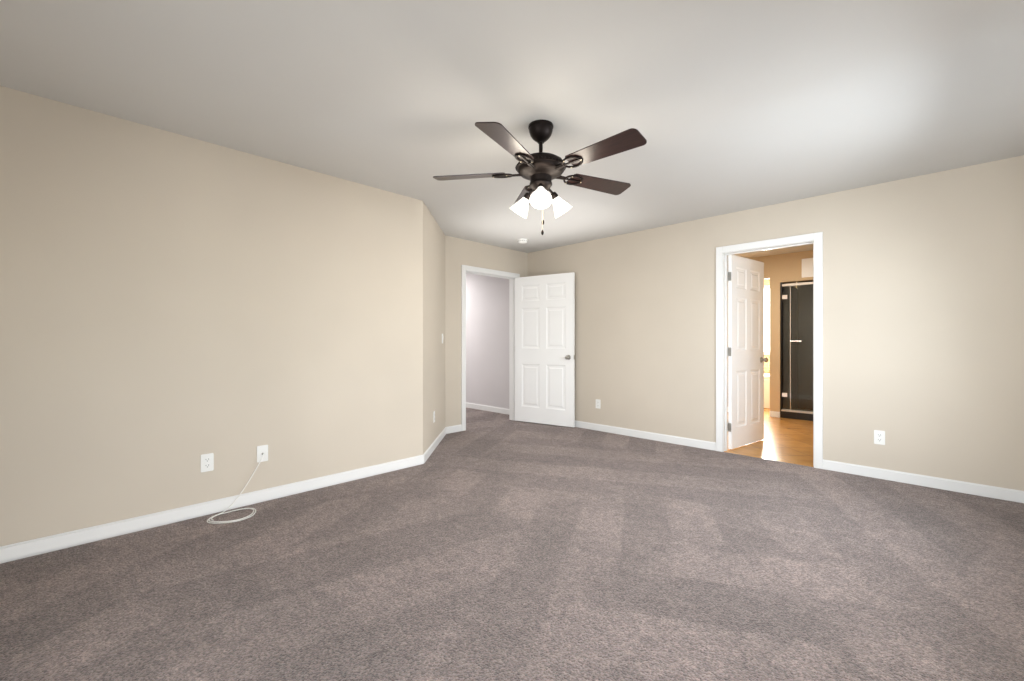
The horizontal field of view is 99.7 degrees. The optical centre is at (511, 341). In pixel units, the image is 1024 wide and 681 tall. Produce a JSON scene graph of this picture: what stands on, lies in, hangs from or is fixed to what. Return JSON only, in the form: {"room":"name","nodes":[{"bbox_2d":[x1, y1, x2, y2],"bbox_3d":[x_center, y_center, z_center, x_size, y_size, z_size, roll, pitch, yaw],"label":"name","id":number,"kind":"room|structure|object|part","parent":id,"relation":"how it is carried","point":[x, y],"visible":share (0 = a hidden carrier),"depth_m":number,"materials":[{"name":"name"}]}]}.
{"room":"empty bedroom","nodes":[
{"label":"empty bedroom","id":0,"kind":"room"},
{"bbox_2d":[0,86,423,546],"bbox_3d":[-2.078,-0.090,2.832,0.120,2.440,3.430,0,0,45],"label":"wall","id":1,"kind":"structure","parent":0,"point":[174,306],"depth_m":2.73,"materials":[{"name":"paint"}]},
{"bbox_2d":[201,453,213,471],"bbox_3d":[-1.994,0.790,2.826,0.007,0.115,0.070,0,0,45],"label":"outlet","id":2,"kind":"object","parent":1,"relation":"attached to","point":[207,462],"visible":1,"depth_m":2.82,"materials":[{"name":"white plastic"}]},
{"bbox_2d":[207,445,267,523],"bbox_3d":[-1.782,0.931,2.849,0.275,0.396,0.388,0,0,45],"label":"cable","id":3,"kind":"object","parent":1,"relation":"attached to","point":[244,518],"depth_m":2.94,"materials":[{"name":"white plastic"}]},
{"bbox_3d":[-1.765,0.790,3.056,0.009,0.115,0.070,0,0,45],"label":"coaxial cable outlet","id":4,"kind":"part","parent":3,"relation":"part of","materials":[{"name":"white plastic"}]},
{"bbox_2d":[0,402,1023,563],"bbox_3d":[-0.477,1.087,4.948,8.550,0.085,8.450,0,0,45],"label":"baseboard","id":5,"kind":"structure","parent":1,"relation":"attached to","point":[28,548],"depth_m":3.18,"materials":[{"name":"white wood"}]},
{"bbox_2d":[424,203,491,452],"bbox_3d":[-0.859,-0.090,4.691,0.750,2.440,0.927,0,0,45],"label":"wall","id":6,"kind":"structure","parent":0,"point":[444,256],"depth_m":5.10,"materials":[{"name":"paint"}]},
{"bbox_2d":[466,273,508,408],"bbox_3d":[-1.138,-0.090,7.894,3.860,2.440,0.120,0,0,45],"label":"wall","id":7,"kind":"structure","parent":0,"point":[487,340],"depth_m":7.04,"materials":[{"name":"paint"}]},
{"bbox_2d":[492,245,527,276],"bbox_3d":[-0.337,-0.090,5.877,0.120,2.440,1.493,0,0,45],"label":"wall","id":8,"kind":"structure","parent":0,"point":[503,259],"depth_m":6.11,"materials":[{"name":"paint"}]},
{"bbox_2d":[461,265,519,430],"bbox_3d":[-0.314,0.075,5.900,0.152,2.110,1.060,0,0,45],"label":"door frame","id":9,"kind":"structure","parent":8,"relation":"attached to","point":[510,276],"depth_m":5.86,"materials":[{"name":"white wood"}]},
{"bbox_2d":[0,407,1023,680],"bbox_3d":[-1.410,1.190,3.937,9.050,0.120,6.300,0,0,45],"label":"floor","id":10,"kind":"structure","parent":0,"point":[486,545],"depth_m":2.05,"materials":[{"name":"grey carpet"}]},
{"bbox_2d":[0,0,1023,257],"bbox_3d":[0.122,-1.370,5.481,9.050,0.120,10.650,0,0,45],"label":"ceiling","id":11,"kind":"structure","parent":0,"point":[726,106],"depth_m":2.23,"materials":[{"name":"paint"}]},
{"bbox_2d":[518,238,527,243],"bbox_3d":[0.136,-1.288,5.530,0.132,0.044,0.132,0,0,45],"label":"smoke detector","id":12,"kind":"object","parent":11,"relation":"attached to","point":[522,240],"visible":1,"depth_m":5.48,"materials":[{"name":"white plastic"}]},
{"bbox_2d":[433,120,646,234],"bbox_3d":[0.209,-0.974,2.583,1.234,0.672,1.294,0,0,45],"label":"fan","id":13,"kind":"object","parent":11,"relation":"hanging from","point":[540,170],"visible":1,"depth_m":2.52,"materials":[{"name":"brown wood"}]},
{"bbox_2d":[515,272,574,426],"bbox_3d":[0.430,0.103,5.915,0.919,2.030,0.173,0,0,33],"label":"entry door","id":14,"kind":"structure","parent":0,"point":[544,349],"depth_m":5.88,"materials":[{"name":"white wood"}]},
{"bbox_2d":[724,408,813,466],"bbox_3d":[3.701,1.190,6.175,2.350,0.120,4.620,0,0,45],"label":"floor","id":15,"kind":"structure","parent":0,"point":[787,440],"depth_m":4.80,"materials":[{"name":"brown wood"}]},
{"bbox_2d":[764,373,769,408],"bbox_3d":[4.476,0.855,7.764,0.904,0.550,0.827,0,0,45],"label":"bathtub","id":16,"kind":"object","parent":15,"relation":"on","point":[766,390],"depth_m":7.33,"materials":[{"name":"white plastic"}]},
{"bbox_2d":[781,409,812,420],"bbox_3d":[4.394,1.067,6.132,0.971,0.125,0.105,0,0,45],"label":"shower curb","id":17,"kind":"object","parent":15,"relation":"on","point":[797,414],"visible":0.33,"depth_m":6.30,"materials":[{"name":"tile"}]},
{"bbox_2d":[528,155,1023,490],"bbox_3d":[1.967,-0.090,4.727,5.010,2.440,0.120,0,0,45],"label":"wall","id":18,"kind":"structure","parent":0,"point":[923,275],"depth_m":3.61,"materials":[{"name":"paint"}]},
{"bbox_2d":[596,399,599,408],"bbox_3d":[1.095,0.790,5.503,0.070,0.115,0.007,0,0,45],"label":"electrical outlet","id":19,"kind":"object","parent":18,"relation":"attached to","point":[598,403],"visible":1,"depth_m":5.50,"materials":[{"name":"white plastic"}]},
{"bbox_2d":[728,255,767,448],"bbox_3d":[2.579,0.103,4.744,0.769,2.030,0.173,0,0,-37],"label":"door","id":20,"kind":"structure","parent":18,"relation":"in","point":[746,359],"depth_m":4.70,"materials":[{"name":"white wood"}]},
{"bbox_2d":[716,232,822,468],"bbox_3d":[2.489,0.075,4.209,0.910,2.110,0.152,0,0,45],"label":"door frame","id":21,"kind":"structure","parent":18,"relation":"attached to","point":[814,239],"depth_m":4.16,"materials":[{"name":"white wood"}]},
{"bbox_2d":[874,430,884,444],"bbox_3d":[3.040,0.790,3.572,0.070,0.115,0.007,0,0,45],"label":"electrical outlet","id":22,"kind":"object","parent":18,"relation":"attached to","point":[879,436],"visible":1,"depth_m":3.57,"materials":[{"name":"white plastic"}]},
{"bbox_2d":[748,250,812,411],"bbox_3d":[4.029,-0.090,6.512,2.040,2.440,0.120,0,0,45],"label":"wall","id":23,"kind":"structure","parent":0,"point":[786,268],"depth_m":6.48,"materials":[{"name":"paint"}]},
{"bbox_2d":[764,285,769,354],"bbox_3d":[4.784,-0.405,8.024,0.800,1.290,0.029,0,0,45],"label":"window","id":24,"kind":"structure","parent":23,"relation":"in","point":[766,320],"depth_m":8.04,"materials":[{"name":"white"}]},
{"bbox_2d":[802,258,812,277],"bbox_3d":[4.450,-1.065,6.000,0.720,0.270,0.011,0,0,45],"label":"air vent","id":25,"kind":"object","parent":23,"relation":"in","point":[807,267],"visible":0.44,"depth_m":6.20,"materials":[{"name":"white"}]},
{"bbox_2d":[780,281,812,416],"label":"shower door","id":26,"kind":"structure","parent":0,"point":[800,313],"depth_m":7.06,"materials":[{"name":"black glass"}]}
]}

